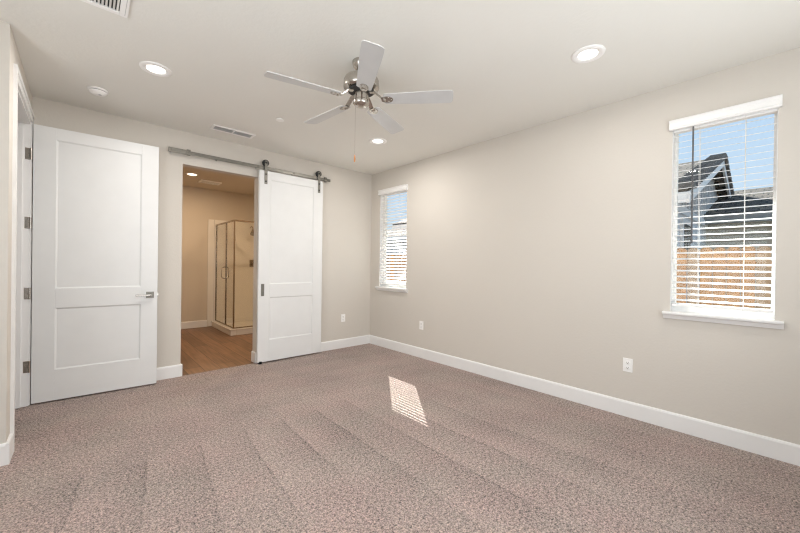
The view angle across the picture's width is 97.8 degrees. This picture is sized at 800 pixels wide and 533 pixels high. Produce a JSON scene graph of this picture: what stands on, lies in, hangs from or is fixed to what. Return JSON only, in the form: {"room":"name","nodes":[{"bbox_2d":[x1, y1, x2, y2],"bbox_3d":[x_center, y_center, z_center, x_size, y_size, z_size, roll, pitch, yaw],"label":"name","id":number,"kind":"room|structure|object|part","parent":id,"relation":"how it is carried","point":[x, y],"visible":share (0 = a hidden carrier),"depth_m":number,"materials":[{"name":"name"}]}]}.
{"room":"empty bedroom","nodes":[
{"label":"empty bedroom","id":0,"kind":"room"},
{"bbox_2d":[0,21,31,443],"bbox_3d":[-2.914,-0.145,2.607,0.115,2.740,1.280,1,0,-42],"label":"wall","id":1,"kind":"structure","parent":0,"point":[9,53],"depth_m":2.17,"materials":[{"name":"paint"}]},
{"bbox_2d":[10,63,34,452],"bbox_3d":[-2.959,-0.056,2.670,0.132,2.561,1.124,1,0,-42],"label":"door frame","id":2,"kind":"structure","parent":1,"relation":"attached to","point":[22,168],"depth_m":2.99,"materials":[{"name":"white paint"}]},
{"bbox_2d":[23,124,158,403],"bbox_3d":[-2.876,-0.017,3.318,0.964,2.452,0.094,1,0,-39],"label":"door","id":3,"kind":"structure","parent":1,"relation":"in","point":[94,226],"depth_m":3.30,"materials":[{"name":"white paint"}]},
{"bbox_3d":[-2.589,0.290,3.527,0.140,0.032,0.051,1,0,-42],"label":"lever","id":4,"kind":"part","parent":3,"relation":"part of","materials":[{"name":"silver metal"}]},
{"bbox_3d":[-2.568,0.290,3.584,0.066,0.064,0.009,1,0,-39],"label":"handle plate","id":5,"kind":"part","parent":3,"relation":"part of","materials":[{"name":"metal"}]},
{"bbox_2d":[32,96,371,367],"bbox_3d":[-1.930,-0.138,4.448,3.818,2.740,0.120,1,0,-42],"label":"wall","id":6,"kind":"structure","parent":0,"point":[346,221],"depth_m":4.30,"materials":[{"name":"paint"}]},
{"bbox_2d":[168,147,329,363],"bbox_3d":[-1.780,-0.064,4.436,1.993,2.596,0.101,1,0,-42],"label":"door","id":7,"kind":"structure","parent":6,"relation":"in","point":[290,208],"depth_m":4.66,"materials":[{"name":"white paint"}]},
{"bbox_3d":[-1.769,-1.261,4.438,1.993,0.062,0.085,1,0,-42],"label":"sliding door rail","id":8,"kind":"part","parent":7,"relation":"part of","materials":[{"name":"grey metal"}]},
{"bbox_3d":[-1.744,0.299,4.428,0.040,0.156,0.004,1,0,-42],"label":"flush pull","id":9,"kind":"part","parent":7,"relation":"part of","materials":[{"name":"metal"}]},
{"bbox_2d":[156,335,369,380],"bbox_3d":[-1.942,1.165,4.446,3.818,0.134,0.136,1,0,-42],"label":"baseboard","id":10,"kind":"structure","parent":6,"relation":"attached to","point":[173,371],"depth_m":5.11,"materials":[{"name":"white paint"}]},
{"bbox_2d":[341,314,344,321],"bbox_3d":[-0.869,0.788,5.339,0.072,0.116,0.010,1,0,-42],"label":"wall outlet","id":11,"kind":"object","parent":6,"relation":"attached to","point":[342,315],"visible":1,"depth_m":5.33,"materials":[{"name":"white plastic"}]},
{"bbox_2d":[181,186,253,321],"bbox_3d":[-3.902,-0.172,6.966,3.000,2.740,0.100,1,0,-42],"label":"wall","id":12,"kind":"structure","parent":0,"point":[199,205],"depth_m":6.86,"materials":[{"name":"paint"}]},
{"bbox_2d":[181,320,206,328],"bbox_3d":[-3.389,1.143,5.303,1.540,0.134,3.080,1,0,-42],"label":"baseboard","id":13,"kind":"structure","parent":12,"relation":"attached to","point":[202,323],"depth_m":6.79,"materials":[{"name":"white paint"}]},
{"bbox_2d":[182,166,253,195],"bbox_3d":[-2.847,-1.575,5.822,3.000,0.100,3.180,1,0,-42],"label":"ceiling","id":14,"kind":"structure","parent":0,"point":[230,183],"depth_m":6.28,"materials":[{"name":"paint"}]},
{"bbox_2d":[185,172,197,175],"bbox_3d":[-3.445,-1.527,5.780,0.190,0.011,0.190,1,0,-42],"label":"recessed light","id":15,"kind":"object","parent":14,"relation":"in","point":[188,173],"visible":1,"depth_m":5.77,"materials":[{"name":"white plastic"}]},
{"bbox_2d":[198,179,221,184],"bbox_3d":[-3.447,-1.524,6.332,0.340,0.020,0.240,1,0,-42],"label":"ceiling vent","id":16,"kind":"object","parent":14,"relation":"in","point":[201,180],"visible":1,"depth_m":6.30,"materials":[{"name":"white plastic"}]},
{"bbox_2d":[0,326,799,532],"bbox_3d":[-1.579,1.341,3.038,5.174,0.200,9.070,1,0,-42],"label":"floor","id":17,"kind":"structure","parent":0,"point":[364,438],"depth_m":2.27,"materials":[{"name":"carpet"}]},
{"bbox_2d":[207,219,253,335],"bbox_3d":[-2.885,0.143,6.988,1.459,2.144,1.241,1,0,-42],"label":"shower enclosure","id":18,"kind":"object","parent":17,"relation":"on","point":[230,261],"visible":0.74,"depth_m":7.14,"materials":[{"name":"clear glass"}]},
{"bbox_2d":[0,0,799,174],"bbox_3d":[-0.431,-1.540,1.809,5.174,0.120,5.770,1,0,-42],"label":"ceiling","id":19,"kind":"structure","parent":0,"point":[508,66],"depth_m":2.46,"materials":[{"name":"paint"}]},
{"bbox_2d":[87,86,108,96],"bbox_3d":[-2.587,-1.490,2.988,0.140,0.043,0.140,1,0,-42],"label":"smoke detector","id":20,"kind":"object","parent":19,"relation":"attached to","point":[97,91],"visible":1,"depth_m":2.96,"materials":[{"name":"white plastic"}]},
{"bbox_2d":[80,0,130,17],"bbox_3d":[-1.749,-1.491,1.781,0.588,0.013,0.302,1,0,-42],"label":"ceiling vent","id":21,"kind":"object","parent":19,"relation":"in","point":[122,7],"visible":1,"depth_m":1.99,"materials":[{"name":"white plastic"}]},
{"bbox_2d":[139,61,171,76],"bbox_3d":[-1.855,-1.496,2.651,0.208,0.011,0.208,1,0,-42],"label":"recessed light","id":22,"kind":"object","parent":19,"relation":"in","point":[154,68],"visible":1,"depth_m":2.64,"materials":[{"name":"white plastic"}]},
{"bbox_2d":[210,124,255,138],"bbox_3d":[-1.859,-1.501,3.891,0.440,0.008,0.152,1,0,-42],"label":"ceiling vent","id":23,"kind":"object","parent":19,"relation":"in","point":[214,127],"visible":1,"depth_m":3.87,"materials":[{"name":"white plastic"}]},
{"bbox_2d":[264,40,452,161],"bbox_3d":[-0.317,-1.115,2.545,1.274,0.732,1.254,1,0,-42],"label":"ceiling fan","id":24,"kind":"object","parent":19,"relation":"hanging from","point":[362,83],"visible":1,"depth_m":2.46,"materials":[{"name":"white wood"}]},
{"bbox_3d":[-0.638,-1.214,2.324,0.495,0.033,0.130,1,0,-30],"label":"blade","id":25,"kind":"part","parent":24,"relation":"part of","materials":[{"name":"white wood"}]},
{"bbox_3d":[-0.589,-1.215,2.806,0.495,0.033,0.130,1,0,42],"label":"blade","id":26,"kind":"part","parent":24,"relation":"part of","materials":[{"name":"white wood"}]},
{"bbox_3d":[-0.194,-1.208,2.128,0.130,0.033,0.495,1,0,-12],"label":"blade","id":27,"kind":"part","parent":24,"relation":"part of","materials":[{"name":"white wood"}]},
{"bbox_3d":[-0.115,-1.209,2.908,0.130,0.033,0.495,1,0,24],"label":"blade","id":28,"kind":"part","parent":24,"relation":"part of","materials":[{"name":"white wood"}]},
{"bbox_3d":[0.129,-1.205,2.489,0.495,0.033,0.130,1,0,6],"label":"blade","id":29,"kind":"part","parent":24,"relation":"part of","materials":[{"name":"white wood"}]},
{"bbox_2d":[369,138,386,144],"bbox_3d":[-0.261,-1.480,4.128,0.208,0.011,0.208,1,0,-42],"label":"recessed light","id":30,"kind":"object","parent":19,"relation":"in","point":[378,141],"visible":1,"depth_m":4.12,"materials":[{"name":"white"}]},
{"bbox_2d":[571,44,605,62],"bbox_3d":[1.291,-1.454,2.396,0.208,0.011,0.208,1,0,-42],"label":"recessed light","id":31,"kind":"object","parent":19,"relation":"in","point":[589,53],"visible":1,"depth_m":2.38,"materials":[{"name":"white"}]},
{"bbox_2d":[370,47,799,444],"bbox_3d":[1.467,0.034,3.653,0.140,3.190,5.910,1,0,-42],"label":"wall","id":32,"kind":"structure","parent":0,"point":[543,251],"depth_m":3.20,"materials":[{"name":"paint"}]},
{"bbox_2d":[375,196,407,292],"bbox_3d":[-0.086,-0.385,5.314,0.178,1.522,0.699,1,0,-42],"label":"window","id":33,"kind":"structure","parent":32,"relation":"in","point":[385,287],"depth_m":5.53,"materials":[{"name":"white plastic"}]},
{"bbox_3d":[-0.114,0.347,5.299,0.128,0.056,0.699,1,0,-42],"label":"sill","id":34,"kind":"part","parent":33,"relation":"part of","materials":[{"name":"white paint"}]},
{"bbox_2d":[378,184,407,285],"bbox_3d":[-0.105,-0.445,5.295,0.098,1.496,0.651,1,0,-42],"label":"window blind","id":35,"kind":"object","parent":33,"relation":"attached to","point":[399,189],"visible":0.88,"depth_m":5.31,"materials":[{"name":"white plastic"}]},
{"bbox_3d":[-0.099,0.267,5.312,0.048,0.022,0.599,1,0,-42],"label":"rail","id":36,"kind":"part","parent":35,"relation":"part of","materials":[{"name":"white plastic"}]},
{"bbox_3d":[-0.080,-1.122,5.308,0.050,0.041,0.599,1,0,-42],"label":"head rail","id":37,"kind":"part","parent":35,"relation":"part of","materials":[{"name":"white plastic"}]},
{"bbox_3d":[0.003,-0.410,5.207,0.056,1.430,0.003,1,0,-42],"label":"ladder cord","id":38,"kind":"part","parent":35,"relation":"part of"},
{"bbox_3d":[-0.038,-0.411,5.357,0.050,1.468,0.613,1,0,-42],"label":"frame","id":39,"kind":"part","parent":33,"relation":"part of","materials":[{"name":"white plastic"}]},
{"bbox_2d":[419,321,422,329],"bbox_3d":[0.294,0.813,4.822,0.010,0.116,0.072,1,0,-42],"label":"wall outlet","id":40,"kind":"object","parent":32,"relation":"attached to","point":[420,322],"visible":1,"depth_m":4.82,"materials":[{"name":"white plastic"}]},
{"bbox_2d":[369,335,799,465],"bbox_3d":[1.399,1.212,3.599,0.016,0.134,5.614,1,0,-42],"label":"baseboard","id":41,"kind":"structure","parent":32,"relation":"attached to","point":[788,452],"depth_m":2.98,"materials":[{"name":"white paint"}]},
{"bbox_2d":[623,358,632,372],"bbox_3d":[1.955,0.847,2.996,0.010,0.116,0.072,1,0,-42],"label":"wall outlet","id":42,"kind":"object","parent":32,"relation":"attached to","point":[627,363],"visible":1,"depth_m":2.99,"materials":[{"name":"white plastic"}]},
{"bbox_2d":[662,108,783,329],"bbox_3d":[2.385,-0.344,2.598,0.178,1.522,0.656,1,0,-42],"label":"window","id":43,"kind":"structure","parent":32,"relation":"in","point":[754,319],"depth_m":2.58,"materials":[{"name":"white plastic"}]},
{"bbox_3d":[2.357,0.389,2.583,0.128,0.056,0.656,1,0,-42],"label":"sill","id":44,"kind":"part","parent":43,"relation":"part of","materials":[{"name":"white paint"}]},
{"bbox_2d":[669,94,782,314],"bbox_3d":[2.365,-0.403,2.580,0.098,1.496,0.608,1,0,-42],"label":"window blind","id":45,"kind":"object","parent":43,"relation":"attached to","point":[765,106],"visible":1,"depth_m":2.56,"materials":[{"name":"white plastic"}]},
{"bbox_3d":[2.299,-0.372,2.683,0.056,1.430,0.003,1,0,-42],"label":"ladder cord","id":46,"kind":"part","parent":45,"relation":"part of","materials":[{"name":"white fabric"}]},
{"bbox_3d":[2.372,0.308,2.596,0.048,0.022,0.556,1,0,-42],"label":"rail","id":47,"kind":"part","parent":45,"relation":"part of","materials":[{"name":"white plastic"}]},
{"bbox_3d":[2.391,-1.081,2.592,0.050,0.041,0.556,1,0,-42],"label":"head rail","id":48,"kind":"part","parent":45,"relation":"part of","materials":[{"name":"white plastic"}]},
{"bbox_3d":[2.467,-0.369,2.499,0.056,1.430,0.003,1,0,-42],"label":"ladder cord","id":49,"kind":"part","parent":45,"relation":"part of","materials":[{"name":"white fabric"}]},
{"bbox_3d":[-2.971,-0.143,1.767,1.100,2.740,0.115,1,0,-42],"label":"wall","id":50,"kind":"structure","parent":0,"visible":0},
{"bbox_2d":[0,433,12,465],"bbox_3d":[-2.947,1.160,1.823,1.231,0.134,0.169,1,0,-42],"label":"baseboard","id":51,"kind":"structure","parent":50,"relation":"attached to","point":[6,449],"depth_m":2.17,"materials":[{"name":"white paint"}]},
{"label":"outside","id":52,"kind":"structure","parent":0,"visible":0},
{"bbox_3d":[16.777,1.700,28.806,56.386,0.100,70.000,1,0,-42],"label":"ground","id":53,"kind":"structure","parent":52,"visible":0},
{"bbox_2d":[386,229,405,254],"bbox_3d":[0.831,-0.778,26.565,7.830,4.450,11.800,1,0,-42],"label":"house","id":54,"kind":"structure","parent":53,"relation":"on","point":[388,229],"depth_m":22.63,"materials":[{"name":"concrete"}]},
{"bbox_2d":[386,246,771,308],"bbox_3d":[1.919,0.601,7.771,0.108,1.843,14.100,1,0,-42],"label":"fence","id":55,"kind":"object","parent":53,"relation":"on","point":[747,248],"visible":0.12,"depth_m":4.86,"materials":[{"name":"brown wood"}]},
{"bbox_2d":[392,153,772,308],"bbox_3d":[9.202,-0.717,9.137,10.078,4.660,17.150,1,0,-42],"label":"house","id":56,"kind":"structure","parent":53,"relation":"on","point":[720,161],"depth_m":9.02,"materials":[{"name":"concrete"}]},
{"bbox_3d":[6.169,-0.406,7.490,0.700,0.970,0.008,1,0,-42],"label":"pane","id":57,"kind":"part","parent":56,"relation":"part of","materials":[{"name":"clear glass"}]}
]}

